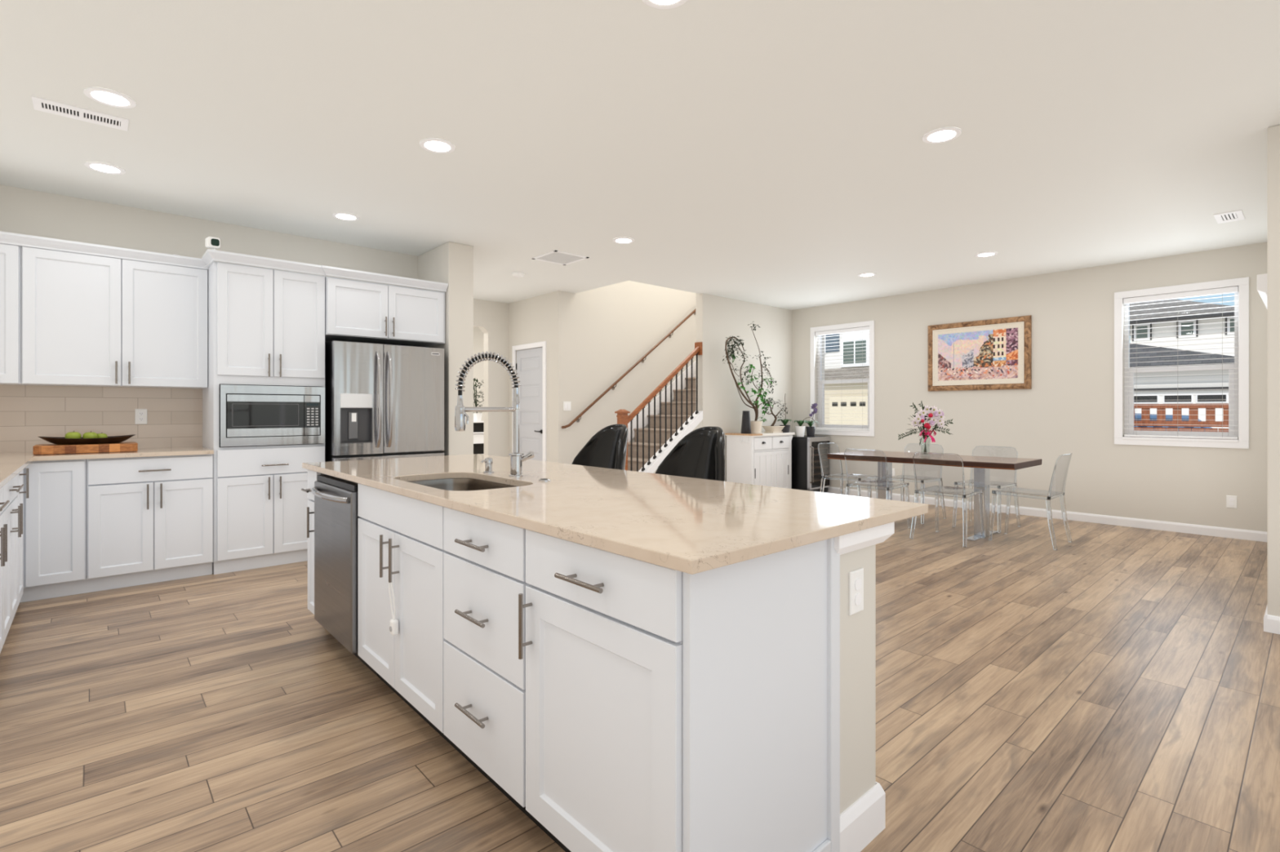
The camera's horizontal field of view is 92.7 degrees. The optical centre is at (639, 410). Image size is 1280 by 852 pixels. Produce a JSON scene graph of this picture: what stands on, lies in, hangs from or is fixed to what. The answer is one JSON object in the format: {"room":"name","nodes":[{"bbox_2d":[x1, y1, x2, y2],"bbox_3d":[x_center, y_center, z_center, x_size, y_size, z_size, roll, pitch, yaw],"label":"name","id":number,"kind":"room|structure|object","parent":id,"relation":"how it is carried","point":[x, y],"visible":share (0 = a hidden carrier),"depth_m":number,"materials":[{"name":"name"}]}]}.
{"room":"open-plan kitchen","nodes":[
{"label":"open-plan kitchen","id":0,"kind":"room"},
{"bbox_2d":[0,184,417,288],"bbox_3d":[-3.504,-0.170,4.998,3.360,2.740,0.120,0,0,-42],"label":"wall","id":1,"kind":"structure","parent":0,"point":[25,211],"depth_m":4.73,"materials":[{"name":"grey paint"}]},
{"bbox_2d":[0,243,23,385],"bbox_3d":[-4.371,-0.630,3.902,0.596,0.910,0.348,0,0,-42],"label":"upper cabinet","id":2,"kind":"object","parent":1,"relation":"attached to","point":[10,255],"visible":0.91,"depth_m":3.94,"materials":[{"name":"white paint"}]},
{"bbox_2d":[0,385,202,453],"bbox_3d":[-4.113,0.055,4.366,1.610,0.462,0.008,0,0,-42],"label":"backsplash","id":3,"kind":"structure","parent":1,"relation":"attached to","point":[28,413],"depth_m":4.48,"materials":[{"name":"beige tile"}]},
{"bbox_2d":[21,245,208,388],"bbox_3d":[-3.762,-0.630,4.423,1.002,0.910,0.387,0,0,-42],"label":"upper cabinet","id":4,"kind":"object","parent":1,"relation":"attached to","point":[87,320],"visible":1,"depth_m":4.27,"materials":[{"name":"white paint"}]},
{"bbox_2d":[134,408,146,424],"bbox_3d":[-3.794,0.045,4.639,0.072,0.116,0.009,0,0,-42],"label":"wall outlet","id":5,"kind":"object","parent":1,"relation":"attached to","point":[140,415],"visible":1,"depth_m":4.64,"materials":[{"name":"white plastic"}]},
{"bbox_2d":[324,275,444,346],"bbox_3d":[-2.353,-0.850,5.474,1.001,0.470,0.705,0,0,-42],"label":"upper cabinet","id":6,"kind":"object","parent":1,"relation":"attached to","point":[356,311],"visible":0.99,"depth_m":5.21,"materials":[{"name":"white paint"}]},
{"bbox_2d":[417,241,473,455],"bbox_3d":[-3.555,-0.170,7.753,0.245,2.740,5.710,0,0,-42],"label":"wall","id":7,"kind":"structure","parent":0,"point":[451,263],"depth_m":5.62,"materials":[{"name":"grey paint"}]},
{"bbox_2d":[473,327,484,434],"bbox_3d":[-2.432,-0.170,9.279,3.465,2.740,3.780,0,0,-42],"label":"wall","id":8,"kind":"structure","parent":0,"point":[478,335],"depth_m":11.20,"materials":[{"name":"grey paint"}]},
{"bbox_2d":[473,298,509,457],"bbox_3d":[-2.589,-0.170,8.204,1.795,2.740,0.130,0,0,-42],"label":"wall","id":9,"kind":"structure","parent":0,"point":[492,317],"depth_m":8.61,"materials":[{"name":"grey paint"}]},
{"bbox_2d":[509,290,566,463],"bbox_3d":[-1.461,-0.170,8.376,0.120,2.740,1.380,0,0,-42],"label":"wall","id":10,"kind":"structure","parent":0,"point":[543,317],"depth_m":7.96,"materials":[{"name":"grey paint"}]},
{"bbox_2d":[511,341,546,461],"bbox_3d":[-1.513,0.142,8.350,0.098,2.116,0.851,0,0,-42],"label":"door","id":11,"kind":"structure","parent":10,"relation":"in","point":[531,365],"depth_m":8.32,"materials":[{"name":"white paint"}]},
{"bbox_2d":[566,280,695,464],"bbox_3d":[0.617,-1.450,9.395,4.333,5.300,0.120,0,0,-42],"label":"wall","id":12,"kind":"structure","parent":0,"point":[610,328],"depth_m":8.49,"materials":[{"name":"grey paint"}]},
{"bbox_2d":[561,309,695,428],"bbox_3d":[0.176,-0.911,8.857,3.128,2.287,0.093,0,0,-42],"label":"wall handrail","id":13,"kind":"object","parent":12,"relation":"attached to","point":[612,387],"visible":0.87,"depth_m":8.47,"materials":[{"name":"brown wood"}]},
{"bbox_2d":[0,0,1279,310],"bbox_3d":[0.063,-1.690,5.297,9.070,0.300,14.200,0,0,-42],"label":"ceiling","id":14,"kind":"structure","parent":0,"point":[770,153],"depth_m":3.32,"materials":[{"name":"white paint"}]},
{"bbox_2d":[31,95,128,131],"bbox_3d":[-2.894,-1.537,3.165,0.364,0.006,0.170,0,0,-42],"label":"ceiling vent","id":15,"kind":"object","parent":14,"relation":"in","point":[39,104],"visible":1,"depth_m":3.15,"materials":[{"name":"white metal"}]},
{"bbox_2d":[84,161,125,174],"bbox_3d":[-3.388,-1.533,3.865,0.196,0.012,0.196,0,0,-42],"label":"recessed light","id":16,"kind":"object","parent":14,"relation":"in","point":[102,167],"visible":1,"depth_m":3.85,"materials":[{"name":"white plastic"}]},
{"bbox_2d":[83,87,136,108],"bbox_3d":[-2.603,-1.533,2.998,0.196,0.012,0.196,0,0,-42],"label":"recessed light","id":17,"kind":"object","parent":14,"relation":"in","point":[105,96],"visible":1,"depth_m":2.98,"materials":[{"name":"white paint"}]},
{"bbox_2d":[332,212,359,221],"bbox_3d":[-2.329,-1.533,4.830,0.196,0.012,0.196,0,0,-42],"label":"recessed light","id":18,"kind":"object","parent":14,"relation":"in","point":[340,215],"visible":1,"depth_m":4.81,"materials":[{"name":"white"}]},
{"bbox_2d":[419,137,454,153],"bbox_3d":[-1.175,-1.533,3.541,0.196,0.012,0.196,0,0,-42],"label":"recessed light","id":19,"kind":"object","parent":14,"relation":"in","point":[436,145],"visible":1,"depth_m":3.52,"materials":[{"name":"white plastic"}]},
{"bbox_2d":[531,250,589,265],"bbox_3d":[-0.804,-1.537,6.145,0.408,0.006,0.420,0,0,-42],"label":"ceiling vent","id":20,"kind":"object","parent":14,"relation":"in","point":[562,261],"visible":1,"depth_m":6.14,"materials":[{"name":"white metal"}]},
{"bbox_2d":[613,237,634,244],"bbox_3d":[-0.148,-1.533,5.510,0.196,0.012,0.196,0,0,-42],"label":"recessed light","id":21,"kind":"object","parent":14,"relation":"in","point":[618,240],"visible":1,"depth_m":5.49,"materials":[{"name":"white"}]},
{"bbox_2d":[641,0,687,8],"bbox_3d":[0.092,-1.533,2.233,0.196,0.012,0.196,0,0,-42],"label":"recessed light","id":22,"kind":"object","parent":14,"relation":"in","point":[659,4],"visible":1,"depth_m":2.30,"materials":[{"name":"white"}]},
{"bbox_2d":[922,127,961,143],"bbox_3d":[1.685,-1.533,3.407,0.196,0.012,0.196,0,0,-42],"label":"recessed light","id":23,"kind":"object","parent":14,"relation":"in","point":[943,135],"visible":1,"depth_m":3.39,"materials":[{"name":"white plastic"}]},
{"bbox_2d":[974,251,997,257],"bbox_3d":[3.405,-1.533,5.998,0.196,0.012,0.196,0,0,-42],"label":"recessed light","id":24,"kind":"object","parent":14,"relation":"in","point":[988,254],"visible":1,"depth_m":5.97,"materials":[{"name":"white"}]},
{"bbox_2d":[1213,209,1244,223],"bbox_3d":[4.676,-1.537,4.840,0.330,0.006,0.157,0,0,-42],"label":"ceiling vent","id":25,"kind":"object","parent":14,"relation":"in","point":[1234,215],"visible":1,"depth_m":4.83,"materials":[{"name":"metal"}]},
{"bbox_2d":[0,504,1279,851],"bbox_3d":[0.019,1.250,5.257,8.950,0.100,14.200,0,0,-42],"label":"floor","id":26,"kind":"structure","parent":0,"point":[1113,688],"depth_m":2.39,"materials":[{"name":"brown wood"}]},
{"bbox_2d":[0,486,9,653],"bbox_3d":[-2.920,0.758,2.347,0.669,0.884,0.795,0,0,-42],"label":"base cabinet","id":27,"kind":"object","parent":26,"relation":"on","point":[3,527],"visible":0.99,"depth_m":2.78,"materials":[{"name":"white paint"}]},
{"bbox_2d":[1,474,24,644],"bbox_3d":[-3.441,0.758,2.928,0.669,0.884,0.755,0,0,-42],"label":"base cabinet","id":28,"kind":"object","parent":26,"relation":"on","point":[12,513],"visible":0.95,"depth_m":3.11,"materials":[{"name":"white paint"}]},
{"bbox_2d":[17,468,28,605],"bbox_3d":[-4.074,0.758,3.633,0.669,0.884,1.130,0,0,-42],"label":"base cabinet","id":29,"kind":"object","parent":26,"relation":"on","point":[20,474],"visible":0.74,"depth_m":3.57,"materials":[{"name":"white paint"}]},
{"bbox_2d":[0,446,213,488],"bbox_3d":[-3.215,0.300,3.361,1.600,0.028,2.698,0,0,-42],"label":"countertop","id":30,"kind":"structure","parent":29,"relation":"on","point":[11,464],"depth_m":3.97,"materials":[{"name":"beige stone"}]},
{"bbox_2d":[32,442,137,454],"bbox_3d":[-3.786,0.257,4.181,0.520,0.058,0.300,0,0,-42],"label":"cutting board","id":31,"kind":"object","parent":30,"relation":"on","point":[42,449],"visible":0.99,"depth_m":4.07,"materials":[{"name":"brown wood"}]},
{"bbox_2d":[38,434,135,444],"bbox_3d":[-3.782,0.199,4.184,0.500,0.058,0.260,0,0,-42],"label":"serving bowl","id":32,"kind":"object","parent":31,"relation":"on","point":[114,439],"visible":0.95,"depth_m":4.11,"materials":[{"name":"brown wood"}]},
{"bbox_2d":[64,431,81,438],"bbox_3d":[-3.837,0.177,4.128,0.084,0.082,0.084,0,0,-42],"label":"apple","id":33,"kind":"object","parent":32,"relation":"in","point":[73,434],"visible":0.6,"depth_m":4.10,"materials":[{"name":"green food"}]},
{"bbox_2d":[82,431,97,438],"bbox_3d":[-3.769,0.179,4.182,0.080,0.078,0.080,0,0,-42],"label":"apple","id":34,"kind":"object","parent":32,"relation":"in","point":[86,435],"visible":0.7,"depth_m":4.16,"materials":[{"name":"green food"}]},
{"bbox_2d":[19,459,86,602],"bbox_3d":[-3.929,0.758,4.100,0.309,0.884,0.628,0,0,-42],"label":"base cabinet","id":35,"kind":"object","parent":26,"relation":"on","point":[55,508],"visible":0.81,"depth_m":3.88,"materials":[{"name":"white paint"}]},
{"bbox_2d":[86,453,213,592],"bbox_3d":[-3.547,0.758,4.418,0.684,0.884,0.667,0,0,-42],"label":"base cabinet","id":36,"kind":"object","parent":26,"relation":"on","point":[149,520],"visible":0.99,"depth_m":4.18,"materials":[{"name":"white paint"}]},
{"bbox_2d":[202,261,324,574],"bbox_3d":[-3.015,0.055,4.901,0.745,2.290,0.675,0,0,-42],"label":"tall cabinet","id":37,"kind":"object","parent":26,"relation":"on","point":[266,326],"visible":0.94,"depth_m":4.64,"materials":[{"name":"white paint"}]},
{"bbox_2d":[0,231,448,292],"bbox_3d":[-3.112,-1.115,4.561,3.351,0.081,0.362,0,0,-42],"label":"crown molding","id":38,"kind":"structure","parent":37,"relation":"on","point":[210,255],"depth_m":4.49,"materials":[{"name":"white paint"}]},
{"bbox_2d":[177,236,220,266],"bbox_3d":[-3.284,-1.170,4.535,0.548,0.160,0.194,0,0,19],"label":"security camera","id":39,"kind":"object","parent":38,"relation":"on","point":[212,242],"visible":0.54,"depth_m":4.39,"materials":[{"name":"white plastic"}]},
{"bbox_2d":[219,384,324,447],"bbox_3d":[-2.944,0.037,4.843,0.700,0.453,0.438,0,0,-42],"label":"microwave","id":40,"kind":"object","parent":37,"relation":"in","point":[267,415],"visible":0.99,"depth_m":4.66,"materials":[{"name":"silver metal"}]},
{"bbox_2d":[301,469,320,614],"bbox_3d":[-1.561,0.757,3.433,0.597,0.885,0.185,0,0,-42],"label":"base cabinet","id":41,"kind":"object","parent":26,"relation":"on","point":[312,475],"visible":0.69,"depth_m":3.29,"materials":[{"name":"white paint"}]},
{"bbox_2d":[311,473,377,675],"bbox_3d":[-1.297,0.760,3.101,0.628,0.880,0.658,0,0,-42],"label":"dishwasher","id":42,"kind":"object","parent":26,"relation":"on","point":[336,517],"visible":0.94,"depth_m":2.84,"materials":[{"name":"silver metal"}]},
{"bbox_2d":[324,340,444,462],"bbox_3d":[-2.316,0.302,5.406,0.917,1.735,0.830,0,0,-42],"label":"refrigerator","id":43,"kind":"object","parent":26,"relation":"on","point":[382,401],"visible":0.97,"depth_m":5.08,"materials":[{"name":"silver metal"}]},
{"bbox_2d":[358,483,466,759],"bbox_3d":[-0.761,0.757,2.543,0.597,0.885,0.882,0,0,-42],"label":"base cabinet","id":44,"kind":"object","parent":26,"relation":"on","point":[401,537],"visible":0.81,"depth_m":2.31,"materials":[{"name":"white paint"}]},
{"bbox_2d":[388,582,398,635],"bbox_3d":[-0.939,0.750,2.318,0.034,0.205,0.038,0,0,-42],"label":"lock","id":45,"kind":"object","parent":44,"relation":"hanging from","point":[393,628],"visible":1,"depth_m":2.31,"materials":[{"name":"white plastic"}]},
{"bbox_2d":[473,421,484,454],"bbox_3d":[-2.640,0.685,9.858,0.480,1.030,0.300,0,0,-42],"label":"shelf","id":46,"kind":"object","parent":26,"relation":"on","point":[473,421],"visible":0.07,"depth_m":9.72,"materials":[{"name":"white paint"}]},
{"bbox_2d":[473,377,484,421],"bbox_3d":[-2.646,-0.182,9.847,0.372,0.704,0.376,0,0,6],"label":"trailing plant","id":47,"kind":"object","parent":46,"relation":"on","point":[477,416],"visible":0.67,"depth_m":9.81,"materials":[{"name":"green plant"}]},
{"bbox_2d":[473,443,484,453],"bbox_3d":[-2.630,0.614,9.847,0.410,0.161,0.240,0,0,-42],"label":"storage box","id":48,"kind":"object","parent":46,"relation":"in","point":[477,448],"visible":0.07,"depth_m":9.74,"materials":[{"name":"black"}]},
{"bbox_2d":[473,422,484,432],"bbox_3d":[-2.630,0.271,9.847,0.410,0.146,0.240,0,0,-42],"label":"storage box","id":49,"kind":"object","parent":46,"relation":"in","point":[477,427],"visible":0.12,"depth_m":9.74,"materials":[{"name":"black"}]},
{"bbox_2d":[473,433,484,442],"bbox_3d":[-2.630,0.441,9.847,0.410,0.126,0.240,0,0,-42],"label":"storage box","id":50,"kind":"object","parent":46,"relation":"on","point":[477,437],"visible":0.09,"depth_m":9.74,"materials":[{"name":"white"}]},
{"bbox_2d":[443,506,550,837],"bbox_3d":[-0.294,0.757,2.022,0.597,0.885,0.513,0,0,-42],"label":"base cabinet","id":51,"kind":"object","parent":26,"relation":"on","point":[484,562],"visible":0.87,"depth_m":1.82,"materials":[{"name":"white paint"}]},
{"bbox_2d":[571,424,627,470],"bbox_3d":[-0.297,0.642,3.576,0.517,1.119,0.499,0,0,-42],"label":"bar stool","id":52,"kind":"object","parent":26,"relation":"on","point":[607,449],"visible":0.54,"depth_m":3.74,"materials":[{"name":"black leather"}]},
{"bbox_2d":[614,342,702,471],"bbox_3d":[0.263,0.150,7.575,1.389,2.100,0.130,0,0,-42],"label":"stair railing","id":53,"kind":"object","parent":26,"relation":"on","point":[623,418],"visible":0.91,"depth_m":7.56,"materials":[{"name":"red wood"}]},
{"bbox_2d":[627,360,695,471],"bbox_3d":[0.770,-0.240,8.783,3.809,2.880,0.984,0,0,-42],"label":"balusters","id":54,"kind":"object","parent":26,"relation":"on","point":[689,369],"depth_m":8.65,"materials":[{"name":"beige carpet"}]},
{"bbox_2d":[518,528,839,851],"bbox_3d":[0.088,0.757,1.606,0.610,0.885,0.613,0,0,-42],"label":"base cabinet","id":55,"kind":"object","parent":26,"relation":"on","point":[668,710],"visible":0.82,"depth_m":1.40,"materials":[{"name":"white paint"}]},
{"bbox_2d":[302,453,928,574],"bbox_3d":[-0.482,0.300,2.601,1.053,0.028,2.915,0,0,-42],"label":"countertop","id":56,"kind":"structure","parent":55,"relation":"on","point":[691,526],"depth_m":1.82,"materials":[{"name":"beige stone"}]},
{"bbox_2d":[408,478,515,490],"bbox_3d":[-0.736,0.416,2.504,0.400,0.204,0.710,0,0,-42],"label":"sink","id":57,"kind":"object","parent":56,"relation":"in","point":[448,484],"visible":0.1,"depth_m":2.79,"materials":[{"name":"silver metal"}]},
{"bbox_2d":[480,457,493,473],"bbox_3d":[-0.704,0.251,2.801,0.068,0.070,0.048,0,0,-42],"label":"soap dispenser","id":58,"kind":"object","parent":56,"relation":"on","point":[488,461],"visible":1,"depth_m":2.79,"materials":[{"name":"silver metal"}]},
{"bbox_2d":[454,351,534,476],"bbox_3d":[-0.612,0.018,2.582,0.352,0.536,0.083,0,0,-42],"label":"kitchen faucet","id":59,"kind":"object","parent":56,"relation":"on","point":[516,459],"visible":1,"depth_m":2.60,"materials":[{"name":"silver metal"}]},
{"bbox_2d":[655,426,724,481],"bbox_3d":[0.204,0.642,3.018,0.517,1.119,0.499,0,0,-42],"label":"bar stool","id":60,"kind":"object","parent":26,"relation":"on","point":[700,454],"visible":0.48,"depth_m":3.17,"materials":[{"name":"black leather"}]},
{"bbox_2d":[724,431,795,488],"bbox_3d":[1.666,0.753,8.421,0.962,0.894,0.463,0,0,-42],"label":"sideboard","id":61,"kind":"object","parent":26,"relation":"on","point":[762,459],"visible":0.82,"depth_m":8.19,"materials":[{"name":"white paint"}]},
{"bbox_2d":[741,411,751,433],"bbox_3d":[1.413,0.155,8.120,0.140,0.302,0.140,0,0,-42],"label":"ceramic vase","id":62,"kind":"object","parent":61,"relation":"on","point":[745,425],"visible":0.98,"depth_m":8.07,"materials":[{"name":"ceramic"}]},
{"bbox_2d":[722,321,776,433],"bbox_3d":[1.490,-0.448,8.204,1.099,1.507,0.295,0,0,-42],"label":"potted tree","id":63,"kind":"object","parent":61,"relation":"on","point":[756,426],"visible":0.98,"depth_m":8.20,"materials":[{"name":"green plant"}]},
{"bbox_2d":[761,397,787,433],"bbox_3d":[1.847,0.053,8.459,0.591,0.504,0.220,0,0,-42],"label":"bonsai","id":64,"kind":"object","parent":61,"relation":"on","point":[771,428],"visible":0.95,"depth_m":8.41,"materials":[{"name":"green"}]},
{"bbox_2d":[761,426,784,433],"bbox_3d":[1.852,0.259,8.461,0.290,0.094,0.216,0,0,-42],"label":"pot","id":65,"kind":"object","parent":64,"relation":"on","point":[772,429],"depth_m":8.38,"materials":[{"name":"beige"}]},
{"bbox_2d":[777,395,791,432],"bbox_3d":[2.021,0.033,8.505,0.214,0.545,0.267,0,0,10],"label":"potted orchid","id":66,"kind":"object","parent":61,"relation":"on","point":[786,428],"visible":0.95,"depth_m":8.47,"materials":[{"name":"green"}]},
{"bbox_2d":[791,435,831,493],"bbox_3d":[2.351,0.785,8.849,0.540,0.830,0.688,0,0,-42],"label":"wine fridge","id":67,"kind":"object","parent":26,"relation":"on","point":[806,463],"visible":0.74,"depth_m":8.62,"materials":[{"name":"black metal"}]},
{"bbox_2d":[794,417,815,436],"bbox_3d":[2.307,0.232,8.655,0.278,0.276,0.262,0,0,-42],"label":"potted plant","id":68,"kind":"object","parent":67,"relation":"on","point":[800,430],"visible":1,"depth_m":8.61,"materials":[{"name":"white"}]},
{"bbox_2d":[805,403,818,436],"bbox_3d":[2.454,0.127,8.799,0.251,0.485,0.241,0,0,-42],"label":"potted orchid","id":69,"kind":"object","parent":67,"relation":"on","point":[810,430],"visible":0.93,"depth_m":8.77,"materials":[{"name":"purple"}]},
{"bbox_2d":[817,442,877,498],"bbox_3d":[2.379,0.790,6.991,0.496,0.819,0.581,0,0,-42],"label":"dining chair","id":70,"kind":"object","parent":26,"relation":"on","point":[841,476],"visible":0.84,"depth_m":6.97,"materials":[{"name":"clear plastic"}]},
{"bbox_2d":[844,448,911,528],"bbox_3d":[2.412,0.790,6.223,0.581,0.819,0.496,0,0,-42],"label":"dining chair","id":71,"kind":"object","parent":26,"relation":"on","point":[895,485],"visible":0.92,"depth_m":6.22,"materials":[{"name":"clear plastic"}]},
{"bbox_2d":[892,443,946,524],"bbox_3d":[3.054,0.790,6.799,0.581,0.819,0.496,0,0,-42],"label":"dining chair","id":72,"kind":"object","parent":26,"relation":"on","point":[903,477],"visible":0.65,"depth_m":6.76,"materials":[{"name":"clear plastic"}]},
{"bbox_2d":[826,450,1041,541],"bbox_3d":[2.925,0.832,6.189,0.908,0.737,1.755,0,0,-42],"label":"dining table","id":73,"kind":"object","parent":26,"relation":"on","point":[982,465],"visible":0.8,"depth_m":5.83,"materials":[{"name":"brown wood"}]},
{"bbox_3d":[2.882,0.365,6.161,0.104,0.194,0.104,0,0,-42],"label":"glass vase","id":74,"kind":"object","parent":73,"relation":"on","visible":0},
{"bbox_2d":[897,401,953,453],"bbox_3d":[2.869,0.168,6.141,0.442,0.542,0.403,0,0,-42],"label":"flower bouquet","id":75,"kind":"object","parent":74,"relation":"in","point":[933,415],"visible":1,"depth_m":6.08,"materials":[{"name":"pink plant"}]},
{"bbox_2d":[909,452,985,547],"bbox_3d":[2.880,0.790,5.702,0.581,0.819,0.496,0,0,-42],"label":"dining chair","id":76,"kind":"object","parent":26,"relation":"on","point":[927,491],"visible":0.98,"depth_m":5.70,"materials":[{"name":"clear plastic"}]},
{"bbox_2d":[952,445,1021,533],"bbox_3d":[3.588,0.790,6.324,0.581,0.819,0.496,0,0,-42],"label":"dining chair","id":77,"kind":"object","parent":26,"relation":"on","point":[998,485],"visible":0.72,"depth_m":6.29,"materials":[{"name":"clear plastic"}]},
{"bbox_2d":[988,453,1072,550],"bbox_3d":[3.591,0.790,5.589,0.496,0.819,0.581,0,0,-42],"label":"dining chair","id":78,"kind":"object","parent":26,"relation":"on","point":[1049,495],"visible":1,"depth_m":5.57,"materials":[{"name":"clear plastic"}]},
{"bbox_2d":[653,293,824,481],"bbox_3d":[1.412,-0.320,8.607,4.200,3.040,0.125,0,0,-42],"label":"wall","id":79,"kind":"structure","parent":0,"point":[717,318],"depth_m":8.50,"materials":[{"name":"grey paint"}]},
{"bbox_2d":[638,411,702,473],"bbox_3d":[0.315,0.510,7.621,1.250,1.011,0.137,0,0,-42],"label":"stair stringer","id":80,"kind":"object","parent":79,"relation":"attached to","point":[692,424],"visible":0.53,"depth_m":7.66,"materials":[{"name":"white paint"}]},
{"bbox_2d":[840,544,875,814],"bbox_3d":[-0.352,0.757,2.734,0.233,0.885,2.840,0,0,-42],"label":"wall","id":81,"kind":"structure","parent":0,"point":[857,630],"depth_m":1.68,"materials":[{"name":"grey paint"}]},
{"bbox_2d":[848,568,863,615],"bbox_3d":[0.594,0.495,1.668,0.072,0.116,0.009,0,0,-42],"label":"wall outlet","id":82,"kind":"object","parent":81,"relation":"attached to","point":[855,577],"visible":1,"depth_m":1.66,"materials":[{"name":"white plastic"}]},
{"bbox_2d":[854,578,861,590],"bbox_3d":[0.595,0.474,1.666,0.033,0.029,0.004,0,0,-42],"label":"socket","id":83,"kind":"object","parent":82,"relation":"attached to","point":[857,581],"depth_m":1.66,"materials":[{"name":"white plastic"}]},
{"bbox_2d":[854,593,861,605],"bbox_3d":[0.595,0.515,1.666,0.033,0.029,0.004,0,0,-42],"label":"socket","id":84,"kind":"object","parent":82,"relation":"attached to","point":[857,596],"depth_m":1.66,"materials":[{"name":"white plastic"}]},
{"bbox_2d":[840,782,885,851],"bbox_3d":[-0.347,1.136,2.728,0.265,0.128,2.856,0,0,-42],"label":"baseboard","id":85,"kind":"structure","parent":81,"relation":"attached to","point":[864,820],"depth_m":1.68,"materials":[{"name":"white paint"}]},
{"bbox_2d":[834,521,894,555],"bbox_3d":[-0.341,0.347,2.721,0.301,0.062,2.874,0,0,-42],"label":"trim","id":86,"kind":"structure","parent":81,"relation":"attached to","point":[854,541],"depth_m":1.64,"materials":[{"name":"white paint"}]},
{"bbox_2d":[791,241,1267,532],"bbox_3d":[4.255,-0.170,7.312,0.140,2.740,5.600,0,0,-42],"label":"wall","id":87,"kind":"structure","parent":0,"point":[1068,408],"depth_m":6.75,"materials":[{"name":"grey paint"}]},
{"bbox_2d":[810,320,874,436],"bbox_3d":[2.926,-0.443,8.773,0.165,1.591,0.996,0,0,-42],"label":"window","id":88,"kind":"structure","parent":87,"relation":"in","point":[870,381],"depth_m":8.77,"materials":[{"name":"white paint"}]},
{"bbox_2d":[815,326,869,430],"bbox_3d":[2.909,-0.450,8.758,0.060,1.437,0.852,0,0,-42],"label":"window blind","id":89,"kind":"object","parent":88,"relation":"attached to","point":[864,328],"visible":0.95,"depth_m":8.73,"materials":[{"name":"white paint"}]},
{"bbox_2d":[928,315,1031,391],"bbox_3d":[4.069,-0.668,7.378,0.044,0.840,1.153,0,0,-42],"label":"framed painting","id":90,"kind":"object","parent":87,"relation":"attached to","point":[990,354],"visible":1,"depth_m":7.32,"materials":[{"name":"paper"}]},
{"bbox_2d":[826,487,1267,542],"bbox_3d":[4.067,1.154,7.405,0.014,0.092,5.210,0,0,-42],"label":"baseboard","id":91,"kind":"structure","parent":87,"relation":"attached to","point":[1262,536],"depth_m":6.36,"materials":[{"name":"white paint"}]},
{"bbox_2d":[1114,276,1248,448],"bbox_3d":[5.356,-0.443,6.066,0.165,1.591,1.001,0,0,-42],"label":"window","id":92,"kind":"structure","parent":87,"relation":"in","point":[1240,391],"depth_m":5.95,"materials":[{"name":"white paint"}]},
{"bbox_2d":[1123,285,1238,439],"bbox_3d":[5.339,-0.450,6.051,0.060,1.437,0.857,0,0,-42],"label":"window blind","id":93,"kind":"object","parent":92,"relation":"attached to","point":[1232,289],"visible":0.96,"depth_m":6.01,"materials":[{"name":"white paint"}]},
{"bbox_2d":[1226,495,1236,508],"bbox_3d":[5.566,0.858,5.739,0.009,0.116,0.072,0,0,-42],"label":"wall outlet","id":94,"kind":"object","parent":87,"relation":"attached to","point":[1231,500],"visible":1,"depth_m":5.74,"materials":[{"name":"white plastic"}]},
{"bbox_2d":[1267,124,1279,617],"bbox_3d":[5.742,-0.170,3.131,3.230,2.740,3.390,0,0,-42],"label":"wall","id":95,"kind":"structure","parent":0,"point":[1273,132],"depth_m":3.29,"materials":[{"name":"grey paint"}]},
{"bbox_2d":[1257,273,1267,309],"bbox_3d":[4.590,-0.792,4.423,1.900,0.115,0.072,0,0,-42],"label":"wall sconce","id":96,"kind":"object","parent":95,"relation":"attached to","point":[1262,279],"visible":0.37,"depth_m":3.81,"materials":[{"name":"white paint"}]},
{"bbox_2d":[1263,604,1267,631],"bbox_3d":[4.600,1.154,4.393,3.244,0.092,0.014,0,0,-42],"label":"baseboard","id":97,"kind":"structure","parent":95,"relation":"attached to","point":[1266,610],"depth_m":3.31,"materials":[{"name":"white paint"}]},
{"bbox_2d":[1266,614,1279,634],"bbox_3d":[4.535,1.154,2.048,0.014,0.092,3.390,0,0,-42],"label":"baseboard","id":98,"kind":"structure","parent":95,"relation":"attached to","point":[1273,622],"depth_m":3.29,"materials":[{"name":"white paint"}]},
{"label":"outside","id":99,"kind":"structure","parent":0,"visible":0},
{"bbox_3d":[18.674,1.600,30.195,51.870,0.100,80.000,0,0,-42],"label":"ground","id":100,"kind":"structure","parent":99,"visible":0},
{"bbox_2d":[824,330,869,430],"bbox_3d":[10.425,-2.975,26.487,9.700,9.050,9.500,0,0,-42],"label":"house","id":101,"kind":"structure","parent":100,"relation":"on","point":[833,397],"depth_m":22.94,"materials":[{"name":"beige"}]},
{"bbox_2d":[1133,413,1212,439],"bbox_3d":[8.391,0.788,9.747,1.150,1.496,3.100,0,0,-42],"label":"car","id":102,"kind":"object","parent":100,"relation":"on","point":[1153,416],"visible":0.02,"depth_m":9.44,"materials":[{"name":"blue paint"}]},
{"bbox_2d":[1133,404,1228,439],"bbox_3d":[8.447,0.710,8.629,0.140,1.680,7.560,0,0,-42],"label":"fence","id":103,"kind":"object","parent":100,"relation":"on","point":[1211,421],"visible":0.13,"depth_m":9.03,"materials":[{"name":"brown wood"}]},
{"bbox_2d":[1129,343,1234,431],"bbox_3d":[13.949,-0.312,18.256,5.550,3.725,7.060,0,0,-42],"label":"neighboring house","id":104,"kind":"structure","parent":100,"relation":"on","point":[1180,392],"depth_m":15.27,"materials":[{"name":"white"}]},
{"bbox_2d":[1129,298,1234,355],"bbox_3d":[24.236,-1.875,26.856,9.450,6.850,4.400,0,0,-42],"label":"house","id":105,"kind":"structure","parent":100,"relation":"on","point":[1217,346],"depth_m":23.96,"materials":[{"name":"white"}]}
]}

